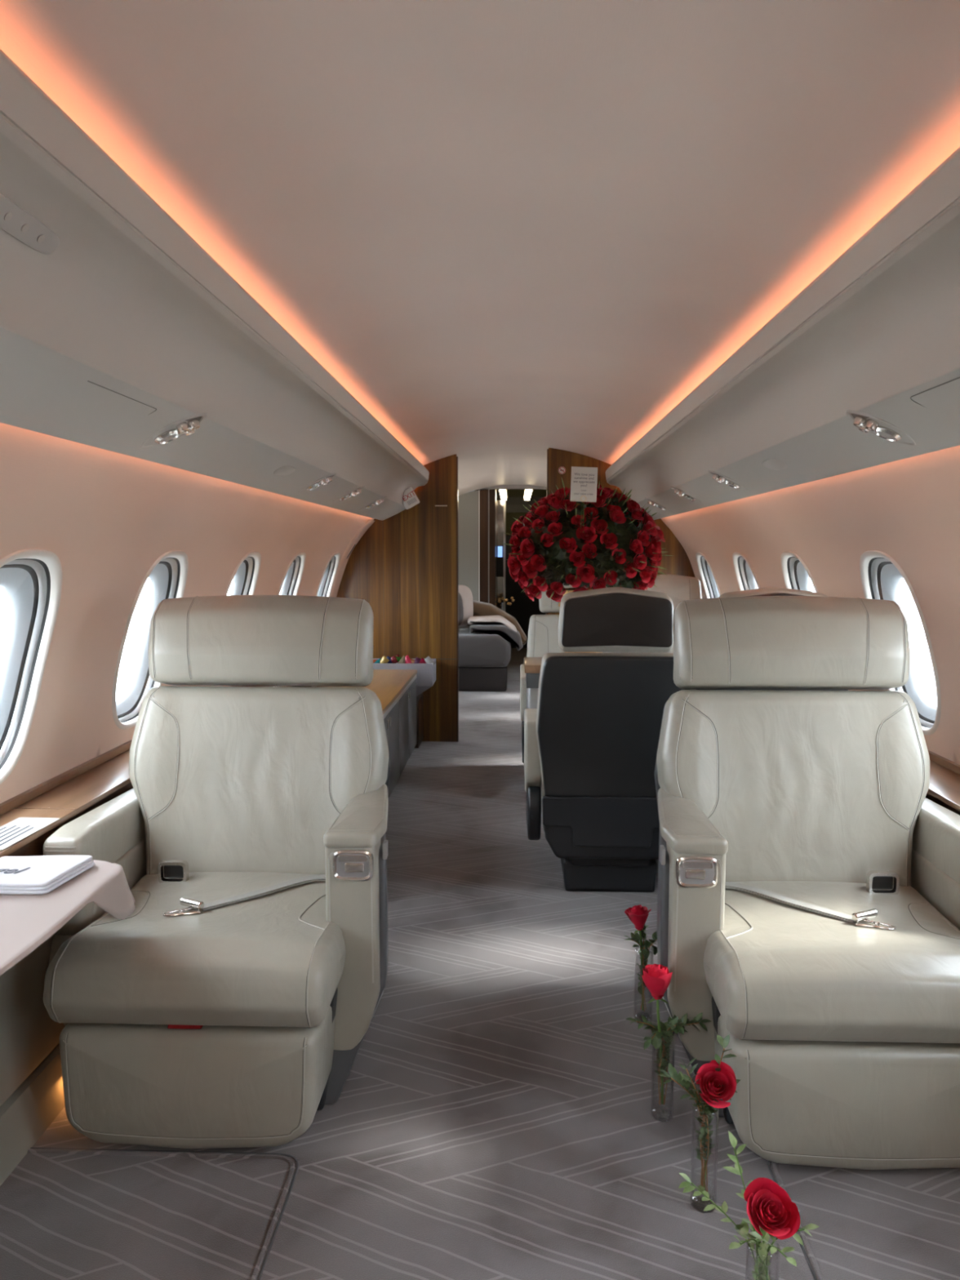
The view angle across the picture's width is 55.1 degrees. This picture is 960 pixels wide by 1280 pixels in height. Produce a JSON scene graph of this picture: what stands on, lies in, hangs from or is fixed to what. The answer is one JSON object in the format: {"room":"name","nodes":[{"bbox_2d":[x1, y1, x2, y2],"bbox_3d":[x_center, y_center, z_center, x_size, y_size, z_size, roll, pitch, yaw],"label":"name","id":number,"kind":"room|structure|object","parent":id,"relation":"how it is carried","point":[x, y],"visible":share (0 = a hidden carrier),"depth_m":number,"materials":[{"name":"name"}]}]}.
{"room":"aircraft cabin","nodes":[
{"label":"aircraft cabin","id":0,"kind":"room"},
{"bbox_2d":[0,422,374,803],"bbox_3d":[-0.895,-0.193,3.426,0.475,1.210,12.012,0,5,2],"label":"wall","id":1,"kind":"structure","parent":0,"point":[107,516],"depth_m":2.54,"materials":[{"name":"beige plastic"}]},
{"bbox_2d":[0,549,62,784],"bbox_3d":[-1.116,0.080,2.113,0.229,0.576,0.424,0,5,2],"label":"window","id":2,"kind":"structure","parent":1,"relation":"in","point":[31,580],"depth_m":2.27,"materials":[{"name":"grey plastic"}]},
{"bbox_2d":[111,551,188,729],"bbox_3d":[-1.084,-0.002,2.984,0.229,0.576,0.424,0,5,2],"label":"window","id":3,"kind":"structure","parent":1,"relation":"in","point":[167,575],"depth_m":3.09,"materials":[{"name":"grey plastic"}]},
{"bbox_2d":[0,685,317,857],"bbox_3d":[-1.103,0.496,1.827,0.182,0.117,8.663,0,5,2],"label":"window ledge","id":4,"kind":"object","parent":1,"relation":"attached to","point":[74,793],"visible":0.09,"depth_m":2.41,"materials":[{"name":"brown wood"}]},
{"bbox_2d":[0,817,60,850],"bbox_3d":[-1.058,0.435,2.076,0.100,0.002,0.235,0,5,4],"label":"printed card","id":5,"kind":"object","parent":4,"relation":"on","point":[16,830],"visible":1,"depth_m":2.10,"materials":[{"name":"grey paper"}]},
{"bbox_2d":[210,551,261,686],"bbox_3d":[-1.051,-0.084,3.875,0.229,0.576,0.424,0,5,2],"label":"window","id":6,"kind":"structure","parent":1,"relation":"in","point":[245,576],"depth_m":3.99,"materials":[{"name":"grey plastic"}]},
{"bbox_2d":[276,551,306,595],"bbox_3d":[-1.020,-0.164,4.735,0.229,0.576,0.424,0,5,2],"label":"window","id":7,"kind":"structure","parent":1,"relation":"in","point":[291,582],"depth_m":4.87,"materials":[{"name":"grey plastic"}]},
{"bbox_2d":[315,552,340,596],"bbox_3d":[-0.985,-0.252,5.681,0.229,0.576,0.424,0,5,2],"label":"window","id":8,"kind":"structure","parent":1,"relation":"in","point":[326,581],"depth_m":5.83,"materials":[{"name":"grey plastic"}]},
{"bbox_2d":[457,489,478,628],"bbox_3d":[-0.432,-0.577,9.434,0.850,1.900,0.050,0,5,2],"label":"wall","id":9,"kind":"structure","parent":0,"point":[468,503],"depth_m":9.36,"materials":[{"name":"grey paint"}]},
{"bbox_2d":[478,489,479,601],"bbox_3d":[-0.008,-0.574,9.409,0.010,1.900,0.050,0,5,2],"label":"trim","id":10,"kind":"structure","parent":9,"relation":"attached to","point":[478,490],"depth_m":9.35,"materials":[{"name":"white plastic"}]},
{"bbox_2d":[480,488,496,606],"bbox_3d":[0.091,-0.619,9.838,0.155,1.910,0.900,0,5,2],"label":"door","id":11,"kind":"structure","parent":9,"relation":"in","point":[483,493],"depth_m":9.40,"materials":[{"name":"brown wood"}]},
{"bbox_2d":[488,489,506,611],"bbox_3d":[0.185,-0.634,9.949,0.033,1.920,0.986,1,5,11],"label":"trim","id":12,"kind":"structure","parent":9,"relation":"attached to","point":[504,496],"depth_m":10.32,"materials":[{"name":"silver metal"}]},
{"bbox_2d":[479,484,546,490],"bbox_3d":[0.377,-1.591,9.300,0.770,0.155,0.030,0,5,2],"label":"trim","id":13,"kind":"structure","parent":9,"relation":"attached to","point":[502,486],"depth_m":9.29,"materials":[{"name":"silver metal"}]},
{"bbox_2d":[0,0,959,496],"bbox_3d":[0.143,-0.899,3.328,1.630,0.230,12.000,0,5,2],"label":"ceiling","id":14,"kind":"structure","parent":0,"point":[512,232],"depth_m":1.55,"materials":[{"name":"fabric"}]},
{"bbox_2d":[0,48,429,520],"bbox_3d":[-0.644,-0.544,1.691,0.332,0.336,8.620,0,5,2],"label":"compartment","id":15,"kind":"structure","parent":14,"relation":"attached to","point":[127,303],"depth_m":1.62,"materials":[{"name":"beige plastic"}]},
{"bbox_2d":[0,193,59,254],"bbox_3d":[-0.592,-0.533,1.168,0.029,0.032,0.210,0,5,2],"label":"panel","id":16,"kind":"object","parent":15,"relation":"attached to","point":[15,220],"visible":1,"depth_m":1.19,"materials":[{"name":"grey plastic"}]},
{"bbox_2d":[88,380,156,414],"bbox_3d":[-0.653,-0.437,1.672,0.022,0.012,0.301,0,5,2],"label":"access panel","id":17,"kind":"object","parent":15,"relation":"attached to","point":[88,380],"visible":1,"depth_m":1.66,"materials":[{"name":"grey plastic"}]},
{"bbox_2d":[140,413,207,448],"bbox_3d":[-0.667,-0.456,2.002,0.125,0.075,0.126,-5,7,-44],"label":"light","id":18,"kind":"object","parent":15,"relation":"attached to","point":[193,423],"visible":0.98,"depth_m":1.99,"materials":[{"name":"grey metal"}]},
{"bbox_2d":[273,466,295,476],"bbox_3d":[-0.632,-0.546,2.967,0.056,0.030,0.170,0,5,3],"label":"oval cover","id":19,"kind":"object","parent":15,"relation":"attached to","point":[285,470],"visible":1,"depth_m":2.96,"materials":[{"name":"grey plastic"}]},
{"bbox_2d":[297,472,336,493],"bbox_3d":[-0.614,-0.592,3.465,0.125,0.075,0.126,-5,7,-44],"label":"light","id":20,"kind":"object","parent":15,"relation":"attached to","point":[328,478],"visible":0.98,"depth_m":3.45,"materials":[{"name":"grey metal"}]},
{"bbox_2d":[332,485,364,502],"bbox_3d":[-0.590,-0.653,4.121,0.125,0.075,0.126,-5,7,-44],"label":"light","id":21,"kind":"object","parent":15,"relation":"attached to","point":[357,491],"visible":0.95,"depth_m":4.10,"materials":[{"name":"grey metal"}]},
{"bbox_2d":[359,496,386,510],"bbox_3d":[-0.564,-0.720,4.838,0.125,0.075,0.126,-5,7,-44],"label":"light","id":22,"kind":"object","parent":15,"relation":"attached to","point":[380,500],"visible":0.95,"depth_m":4.82,"materials":[{"name":"grey metal"}]},
{"bbox_2d":[402,487,419,509],"bbox_3d":[-0.435,-0.866,5.625,0.122,0.131,0.111,-1,5,-12],"label":"exit sign","id":23,"kind":"object","parent":15,"relation":"attached to","point":[410,499],"visible":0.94,"depth_m":5.57,"materials":[{"name":"white plastic"}]},
{"bbox_2d":[605,146,959,519],"bbox_3d":[0.808,-0.539,1.639,0.332,0.336,8.620,0,5,2],"label":"compartment","id":24,"kind":"structure","parent":14,"relation":"attached to","point":[877,329],"depth_m":1.96,"materials":[{"name":"beige plastic"}]},
{"bbox_2d":[644,497,671,511],"bbox_3d":[0.964,-0.732,4.972,0.125,0.075,0.126,-5,7,-44],"label":"light","id":25,"kind":"object","parent":24,"relation":"attached to","point":[651,502],"visible":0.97,"depth_m":4.96,"materials":[{"name":"grey metal"}]},
{"bbox_2d":[671,486,702,502],"bbox_3d":[0.934,-0.655,4.146,0.125,0.075,0.126,-5,7,-44],"label":"light","id":26,"kind":"object","parent":24,"relation":"attached to","point":[679,492],"visible":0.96,"depth_m":4.13,"materials":[{"name":"grey metal"}]},
{"bbox_2d":[707,470,748,490],"bbox_3d":[0.904,-0.581,3.350,0.125,0.075,0.126,-5,7,-44],"label":"light","id":27,"kind":"object","parent":24,"relation":"attached to","point":[716,476],"visible":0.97,"depth_m":3.34,"materials":[{"name":"grey metal"}]},
{"bbox_2d":[761,458,786,470],"bbox_3d":[0.882,-0.526,2.753,0.056,0.030,0.170,0,5,3],"label":"oval cover","id":28,"kind":"object","parent":24,"relation":"attached to","point":[771,464],"visible":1,"depth_m":2.75,"materials":[{"name":"grey plastic"}]},
{"bbox_2d":[845,409,915,445],"bbox_3d":[0.854,-0.452,1.957,0.125,0.075,0.126,-5,7,-44],"label":"light","id":29,"kind":"object","parent":24,"relation":"attached to","point":[860,419],"visible":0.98,"depth_m":1.95,"materials":[{"name":"grey metal"}]},
{"bbox_2d":[910,377,959,408],"bbox_3d":[0.854,-0.398,1.480,0.131,0.064,0.482,0,5,2],"label":"access panel","id":30,"kind":"object","parent":24,"relation":"attached to","point":[958,377],"visible":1,"depth_m":1.62,"materials":[{"name":"grey plastic"}]},
{"bbox_2d":[0,648,959,1279],"bbox_3d":[0.203,0.816,4.993,2.450,0.050,15.000,0,5,2],"label":"floor","id":31,"kind":"structure","parent":0,"point":[491,1118],"depth_m":1.90,"materials":[{"name":"carpet"}]},
{"bbox_2d":[27,1146,298,1279],"bbox_3d":[-0.701,1.147,1.181,0.599,0.010,1.506,0,5,2],"label":"trim","id":32,"kind":"structure","parent":31,"relation":"on","point":[258,1265],"depth_m":1.92,"materials":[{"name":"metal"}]},
{"bbox_2d":[42,595,390,1148],"bbox_3d":[-0.601,0.469,2.294,0.783,1.141,0.912,0,5,2],"label":"seat","id":33,"kind":"object","parent":31,"relation":"on","point":[236,790],"visible":0.97,"depth_m":2.12,"materials":[{"name":"beige leather"}]},
{"bbox_2d":[157,859,189,882],"bbox_3d":[-0.773,0.585,2.328,0.076,0.060,0.032,0,5,2],"label":"receptacle","id":34,"kind":"object","parent":33,"relation":"attached to","point":[175,870],"depth_m":2.32,"materials":[{"name":"black plastic"}]},
{"bbox_2d":[167,1024,203,1029],"bbox_3d":[-0.611,0.797,1.929,0.071,0.011,0.054,0,5,2],"label":"tab","id":35,"kind":"object","parent":33,"relation":"on","point":[170,1026],"visible":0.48,"depth_m":1.90,"materials":[{"name":"red fabric"}]},
{"bbox_2d":[43,871,346,1027],"bbox_3d":[-0.601,0.694,2.129,0.596,0.164,0.536,0,5,2],"label":"seat cushion","id":36,"kind":"object","parent":33,"relation":"on","point":[277,959],"depth_m":1.90,"materials":[{"name":"beige leather"}]},
{"bbox_2d":[162,874,325,916],"bbox_3d":[-0.536,0.606,2.213,0.446,0.027,0.072,-4,6,-34],"label":"belt","id":37,"kind":"object","parent":33,"relation":"on","point":[193,904],"visible":0.9,"depth_m":2.18,"materials":[{"name":"grey fabric"}]},
{"bbox_2d":[128,685,388,874],"bbox_3d":[-0.587,0.384,2.466,0.675,0.520,0.247,0,5,2],"label":"cushion","id":38,"kind":"object","parent":33,"relation":"on","point":[224,780],"depth_m":2.40,"materials":[{"name":"beige leather"}]},
{"bbox_2d":[317,669,417,799],"bbox_3d":[-0.695,0.568,4.540,0.506,0.528,2.580,0,5,2],"label":"credenza","id":39,"kind":"object","parent":31,"relation":"on","point":[395,689],"visible":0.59,"depth_m":5.08,"materials":[{"name":"brown wood"}]},
{"bbox_2d":[317,669,417,714],"bbox_3d":[-0.695,0.316,4.517,0.506,0.022,2.580,0,5,2],"label":"countertop","id":40,"kind":"structure","parent":39,"relation":"on","point":[387,684],"depth_m":5.16,"materials":[{"name":"brown wood"}]},
{"bbox_2d":[373,658,435,696],"bbox_3d":[-0.580,0.252,5.971,0.570,0.232,0.285,0,5,2],"label":"tray","id":41,"kind":"object","parent":40,"relation":"on","point":[426,673],"visible":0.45,"depth_m":5.82,"materials":[{"name":"grey plastic"}]},
{"bbox_2d":[380,656,389,663],"bbox_3d":[-0.624,0.143,5.930,0.080,0.084,0.028,0,5,-3],"label":"snack packet","id":42,"kind":"object","parent":41,"relation":"in","point":[384,660],"visible":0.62,"depth_m":5.92,"materials":[{"name":"gold metal"}]},
{"bbox_2d":[391,653,399,663],"bbox_3d":[-0.559,0.129,6.062,0.083,0.070,0.028,-1,5,-8],"label":"snack packet","id":43,"kind":"object","parent":41,"relation":"in","point":[393,660],"visible":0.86,"depth_m":6.05,"materials":[{"name":"red"}]},
{"bbox_2d":[424,656,435,665],"bbox_3d":[-0.323,0.141,5.874,0.077,0.075,0.032,3,6,28],"label":"snack packet","id":44,"kind":"object","parent":41,"relation":"in","point":[428,660],"visible":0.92,"depth_m":5.87,"materials":[{"name":"silver metal"}]},
{"bbox_2d":[414,693,423,748],"bbox_3d":[-0.620,0.521,6.005,0.470,0.310,0.310,0,5,2],"label":"base cabinet","id":45,"kind":"object","parent":31,"relation":"on","point":[420,729],"visible":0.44,"depth_m":5.93,"materials":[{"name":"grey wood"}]},
{"bbox_2d":[458,615,522,691],"bbox_3d":[-0.169,0.100,8.789,1.146,0.673,0.880,0,5,2],"label":"sofa","id":46,"kind":"object","parent":31,"relation":"on","point":[484,647],"visible":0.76,"depth_m":8.40,"materials":[{"name":"grey"}]},
{"bbox_2d":[458,592,463,626],"bbox_3d":[-0.348,-0.294,8.608,0.400,0.378,0.209,-3,6,-25],"label":"pillow","id":47,"kind":"object","parent":46,"relation":"on","point":[460,602],"visible":0.14,"depth_m":8.61,"materials":[{"name":"grey fabric"}]},
{"bbox_2d":[458,585,473,626],"bbox_3d":[-0.240,-0.327,8.802,0.360,0.399,0.161,-1,6,-15],"label":"pillow","id":48,"kind":"object","parent":46,"relation":"on","point":[466,594],"visible":0.31,"depth_m":8.77,"materials":[{"name":"beige fabric"}]},
{"bbox_2d":[469,624,522,650],"bbox_3d":[0.155,-0.034,8.609,0.486,0.228,0.410,0,5,2],"label":"duvet","id":49,"kind":"object","parent":46,"relation":"on","point":[508,633],"depth_m":8.40,"materials":[{"name":"grey fabric"}]},
{"bbox_2d":[466,600,527,644],"bbox_3d":[0.126,-0.177,9.064,0.675,0.424,0.360,0,5,2],"label":"blanket","id":50,"kind":"object","parent":46,"relation":"on","point":[480,608],"visible":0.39,"depth_m":8.89,"materials":[{"name":"brown fabric"}]},
{"bbox_2d":[496,500,503,608],"bbox_3d":[0.224,-0.636,10.339,0.075,1.850,0.010,0,5,2],"label":"mirror panel","id":51,"kind":"object","parent":31,"relation":"on","point":[500,504],"visible":0.68,"depth_m":10.28,"materials":[{"name":"grey metal"}]},
{"bbox_2d":[495,596,514,610],"bbox_3d":[0.231,-0.059,9.785,0.274,0.805,0.109,0,5,2],"label":"bouquet","id":52,"kind":"object","parent":31,"relation":"on","point":[502,597],"visible":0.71,"depth_m":9.75,"materials":[{"name":"orange plant"}]},
{"bbox_2d":[524,657,542,708],"bbox_3d":[0.725,0.463,4.660,1.005,0.715,0.360,0,5,2],"label":"dining table","id":53,"kind":"object","parent":31,"relation":"on","point":[532,665],"visible":0.14,"depth_m":4.54,"materials":[{"name":"brown wood"}]},
{"bbox_2d":[502,478,672,653],"bbox_3d":[0.529,-0.347,4.576,0.813,0.913,0.780,5,7,42],"label":"arrangement","id":54,"kind":"object","parent":53,"relation":"on","point":[611,550],"visible":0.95,"depth_m":4.34,"materials":[{"name":"red plant"}]},
{"bbox_2d":[569,466,597,532],"bbox_3d":[0.476,-0.643,4.216,0.125,0.300,0.015,0,5,0],"label":"card","id":55,"kind":"object","parent":54,"relation":"in","point":[584,480],"visible":1,"depth_m":4.21,"materials":[{"name":"grey paper"}]},
{"bbox_2d":[520,583,621,763],"bbox_3d":[0.523,0.203,5.178,0.593,1.135,0.767,0,5,2],"label":"seat","id":56,"kind":"object","parent":31,"relation":"on","point":[543,633],"visible":0.09,"depth_m":5.37,"materials":[{"name":"beige leather"}]},
{"bbox_2d":[524,586,690,892],"bbox_3d":[0.473,0.350,3.601,0.593,1.135,0.767,0,5,2],"label":"seat","id":57,"kind":"object","parent":31,"relation":"on","point":[592,736],"visible":0.91,"depth_m":3.30,"materials":[{"name":"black leather"}]},
{"bbox_2d":[536,652,673,795],"bbox_3d":[0.483,0.330,3.364,0.555,0.574,0.180,0,5,2],"label":"cushion","id":58,"kind":"object","parent":57,"relation":"on","point":[598,735],"depth_m":3.29,"materials":[{"name":"black leather"}]},
{"bbox_2d":[633,946,653,1023],"bbox_3d":[0.438,0.925,2.467,0.049,0.200,0.049,0,5,2],"label":"bud vase","id":59,"kind":"object","parent":31,"relation":"on","point":[639,1015],"visible":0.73,"depth_m":2.47,"materials":[{"name":"clear glass"}]},
{"bbox_2d":[624,904,651,1010],"bbox_3d":[0.423,0.852,2.470,0.070,0.286,0.079,0,5,2],"label":"rose","id":60,"kind":"object","parent":59,"relation":"in","point":[637,915],"visible":1,"depth_m":2.45,"materials":[{"name":"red plant"}]},
{"bbox_2d":[624,924,657,1011],"bbox_3d":[0.449,0.874,2.471,0.126,0.242,0.084,1,5,10],"label":"greenery sprig","id":61,"kind":"object","parent":59,"relation":"in","point":[636,937],"visible":0.76,"depth_m":2.46,"materials":[{"name":"green plant"}]},
{"bbox_2d":[621,573,702,653],"bbox_3d":[1.087,0.205,5.158,0.555,1.135,0.767,0,5,2],"label":"seat","id":62,"kind":"object","parent":31,"relation":"on","point":[678,588],"visible":0.04,"depth_m":5.37,"materials":[{"name":"beige leather"}]},
{"bbox_2d":[621,644,673,653],"bbox_3d":[1.095,0.142,5.386,0.555,0.574,0.180,0,5,2],"label":"cushion","id":63,"kind":"object","parent":62,"relation":"on","point":[672,651],"depth_m":5.34,"materials":[{"name":"beige leather"}]},
{"bbox_2d":[651,1031,675,1120],"bbox_3d":[0.407,0.965,2.047,0.049,0.200,0.049,0,5,2],"label":"bud vase","id":64,"kind":"object","parent":31,"relation":"on","point":[662,1115],"visible":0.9,"depth_m":2.05,"materials":[{"name":"clear glass"}]},
{"bbox_2d":[641,963,672,1104],"bbox_3d":[0.389,0.873,2.033,0.068,0.326,0.074,0,5,2],"label":"rose","id":65,"kind":"object","parent":64,"relation":"in","point":[656,978],"visible":1,"depth_m":2.01,"materials":[{"name":"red plant"}]},
{"bbox_2d":[625,1012,711,1105],"bbox_3d":[0.415,0.926,2.028,0.187,0.221,0.099,0,5,2],"label":"greenery sprig","id":66,"kind":"object","parent":64,"relation":"in","point":[675,1024],"visible":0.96,"depth_m":2.03,"materials":[{"name":"green plant"}]},
{"bbox_2d":[690,1102,718,1213],"bbox_3d":[0.431,0.991,1.767,0.049,0.200,0.049,0,5,2],"label":"bud vase","id":67,"kind":"object","parent":31,"relation":"on","point":[692,1202],"visible":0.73,"depth_m":1.76,"materials":[{"name":"clear glass"}]},
{"bbox_2d":[657,1034,740,1191],"bbox_3d":[0.426,0.913,1.770,0.160,0.294,0.074,-1,5,-11],"label":"greenery sprig","id":68,"kind":"object","parent":67,"relation":"in","point":[705,1119],"visible":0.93,"depth_m":1.76,"materials":[{"name":"green plant"}]},
{"bbox_2d":[695,1060,736,1191],"bbox_3d":[0.448,0.938,1.767,0.080,0.246,0.078,4,7,37],"label":"rose","id":69,"kind":"object","parent":67,"relation":"in","point":[710,1079],"visible":0.97,"depth_m":1.76,"materials":[{"name":"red plant"}]},
{"bbox_2d":[745,1235,780,1279],"bbox_3d":[0.433,1.023,1.416,0.049,0.200,0.049,0,5,2],"label":"bud vase","id":70,"kind":"object","parent":31,"relation":"on","point":[747,1244],"visible":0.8,"depth_m":1.41,"materials":[{"name":"clear glass"}]},
{"bbox_2d":[678,1130,818,1279],"bbox_3d":[0.409,0.936,1.418,0.198,0.313,0.104,3,6,33],"label":"greenery sprig","id":71,"kind":"object","parent":70,"relation":"in","point":[763,1249],"visible":0.94,"depth_m":1.41,"materials":[{"name":"green plant"}]},
{"bbox_2d":[743,1177,799,1275],"bbox_3d":[0.438,0.958,1.397,0.080,0.273,0.079,0,5,2],"label":"rose","id":72,"kind":"object","parent":70,"relation":"in","point":[770,1207],"visible":0.99,"depth_m":1.38,"materials":[{"name":"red plant"}]},
{"bbox_2d":[690,586,848,690],"bbox_3d":[1.041,0.352,3.580,0.555,1.135,0.767,0,5,2],"label":"seat","id":73,"kind":"object","parent":31,"relation":"on","point":[771,591],"visible":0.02,"depth_m":3.19,"materials":[{"name":"beige leather"}]},
{"bbox_2d":[767,1160,824,1279],"bbox_3d":[0.833,1.150,1.146,0.529,0.010,1.546,0,5,2],"label":"trim","id":74,"kind":"structure","parent":31,"relation":"on","point":[774,1165],"depth_m":1.67,"materials":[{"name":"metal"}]},
{"bbox_2d":[653,595,959,1169],"bbox_3d":[0.808,0.475,2.228,0.783,1.141,0.912,0,5,2],"label":"seat","id":75,"kind":"object","parent":31,"relation":"on","point":[844,1040],"visible":0.96,"depth_m":2.18,"materials":[{"name":"beige leather"}]},
{"bbox_2d":[656,689,929,886],"bbox_3d":[0.808,0.390,2.401,0.675,0.520,0.247,0,5,2],"label":"cushion","id":76,"kind":"object","parent":75,"relation":"on","point":[801,787],"depth_m":2.33,"materials":[{"name":"beige leather"}]},
{"bbox_2d":[724,881,896,929],"bbox_3d":[0.738,0.612,2.152,0.446,0.027,0.072,4,7,38],"label":"belt","id":77,"kind":"object","parent":75,"relation":"on","point":[863,916],"visible":0.87,"depth_m":2.11,"materials":[{"name":"grey fabric"}]},
{"bbox_2d":[703,880,959,1043],"bbox_3d":[0.795,0.700,2.063,0.596,0.164,0.536,0,5,2],"label":"seat cushion","id":78,"kind":"object","parent":75,"relation":"on","point":[775,971],"depth_m":1.86,"materials":[{"name":"beige leather"}]},
{"bbox_2d":[866,870,899,894],"bbox_3d":[0.982,0.592,2.249,0.076,0.060,0.032,0,5,2],"label":"receptacle","id":79,"kind":"object","parent":75,"relation":"attached to","point":[877,882],"depth_m":2.24,"materials":[{"name":"black plastic"}]},
{"bbox_2d":[478,488,546,504],"bbox_3d":[0.445,-1.665,10.748,0.900,0.015,2.870,0,5,2],"label":"ceiling","id":80,"kind":"structure","parent":0,"point":[514,495],"depth_m":10.28,"materials":[{"name":"grey mirror"}]},
{"bbox_2d":[336,448,695,741],"bbox_3d":[0.241,-0.289,6.083,2.547,1.948,0.054,0,5,2],"label":"wall","id":81,"kind":"structure","parent":0,"point":[403,565],"depth_m":6.07,"materials":[{"name":"brown wood"}]},
{"bbox_2d":[329,520,374,597],"bbox_3d":[-0.864,-0.346,5.987,0.344,0.860,0.195,0,5,2],"label":"trim","id":82,"kind":"structure","parent":81,"relation":"attached to","point":[344,561],"depth_m":5.93,"materials":[{"name":"beige plastic"}]},
{"bbox_2d":[456,456,458,742],"bbox_3d":[-0.149,-0.260,6.103,0.010,1.884,0.060,0,5,2],"label":"trim","id":83,"kind":"structure","parent":81,"relation":"attached to","point":[457,540],"depth_m":6.10,"materials":[{"name":"brown wood"}]},
{"bbox_2d":[546,448,549,614],"bbox_3d":[0.443,-0.280,6.079,0.012,1.929,0.060,0,5,2],"label":"trim","id":84,"kind":"structure","parent":81,"relation":"attached to","point":[548,450],"depth_m":5.97,"materials":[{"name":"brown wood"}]},
{"bbox_2d":[488,504,546,648],"bbox_3d":[0.498,-0.887,12.286,1.100,2.010,0.050,0,5,2],"label":"wall","id":85,"kind":"structure","parent":0,"point":[522,608],"depth_m":12.29,"materials":[{"name":"black plastic"}]},
{"bbox_2d":[661,444,959,764],"bbox_3d":[1.181,-0.186,3.350,0.475,1.210,12.012,0,5,2],"label":"wall","id":86,"kind":"structure","parent":0,"point":[907,510],"depth_m":2.76,"materials":[{"name":"beige plastic"}]},
{"bbox_2d":[695,552,720,598],"bbox_3d":[1.435,-0.244,5.593,0.229,0.576,0.424,0,5,2],"label":"window","id":87,"kind":"structure","parent":86,"relation":"in","point":[711,588],"depth_m":5.74,"materials":[{"name":"grey plastic"}]},
{"bbox_2d":[732,551,759,591],"bbox_3d":[1.401,-0.156,4.648,0.229,0.576,0.424,0,5,2],"label":"window","id":88,"kind":"structure","parent":86,"relation":"in","point":[746,578],"depth_m":4.77,"materials":[{"name":"grey plastic"}]},
{"bbox_2d":[780,551,817,592],"bbox_3d":[1.369,-0.076,3.787,0.229,0.576,0.424,0,5,2],"label":"window","id":89,"kind":"structure","parent":86,"relation":"in","point":[797,575],"depth_m":3.89,"materials":[{"name":"grey plastic"}]},
{"bbox_2d":[859,550,941,735],"bbox_3d":[1.337,0.007,2.896,0.229,0.576,0.424,0,5,2],"label":"window","id":90,"kind":"structure","parent":86,"relation":"in","point":[881,575],"depth_m":2.98,"materials":[{"name":"grey plastic"}]},
{"bbox_2d":[925,749,959,815],"bbox_3d":[1.269,0.504,1.741,0.182,0.117,8.663,0,5,2],"label":"window ledge","id":91,"kind":"object","parent":86,"relation":"attached to","point":[944,790],"visible":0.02,"depth_m":2.54,"materials":[{"name":"brown wood"}]},
{"bbox_3d":[-0.971,0.672,3.515,0.030,0.550,12.000,0,5,2],"label":"wall","id":92,"kind":"structure","parent":0,"visible":0},
{"bbox_2d":[0,1043,65,1186],"bbox_3d":[-0.916,0.875,3.532,0.050,0.104,12.000,0,5,2],"label":"baseboard","id":93,"kind":"structure","parent":92,"relation":"attached to","point":[33,1107],"depth_m":1.98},
{"bbox_2d":[0,935,65,1106],"bbox_3d":[-1.043,0.613,3.512,0.225,0.412,12.000,0,5,2],"label":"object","id":94,"kind":"structure","parent":92,"relation":"attached to","point":[28,1033],"depth_m":2.00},
{"bbox_3d":[-0.912,0.792,1.147,0.240,0.470,1.670,0,5,2],"label":"folding table","id":95,"kind":"object","parent":92,"relation":"attached to","visible":0},
{"bbox_2d":[0,860,135,976],"bbox_3d":[-0.891,0.593,1.151,0.283,0.092,1.717,0,5,2],"label":"tablecloth","id":96,"kind":"object","parent":95,"relation":"on","point":[27,922],"visible":0.69,"depth_m":1.73,"materials":[{"name":"beige fabric"}]},
{"bbox_2d":[0,854,94,894],"bbox_3d":[-0.919,0.470,1.851,0.223,0.024,0.170,0,5,-1],"label":"book","id":97,"kind":"object","parent":96,"relation":"on","point":[34,874],"visible":1,"depth_m":1.84,"materials":[{"name":"white paper"}]},
{"bbox_3d":[0.444,-0.755,10.818,0.900,2.000,2.900,0,5,2],"label":"wall","id":98,"kind":"structure","parent":0,"visible":0},
{"bbox_2d":[505,512,532,535],"bbox_3d":[0.631,-1.534,12.170,0.630,0.300,0.030,0,5,2],"label":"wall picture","id":99,"kind":"object","parent":98,"relation":"attached to","point":[510,520],"visible":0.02,"depth_m":12.16,"materials":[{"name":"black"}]},
{"label":"outside","id":100,"kind":"structure","parent":0,"visible":0},
{"bbox_2d":[0,593,937,704],"bbox_3d":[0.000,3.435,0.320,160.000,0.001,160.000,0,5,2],"label":"window panes","id":101,"kind":"structure","parent":100,"point":[918,646],"depth_m":36.72,"materials":[{"name":"glass"}]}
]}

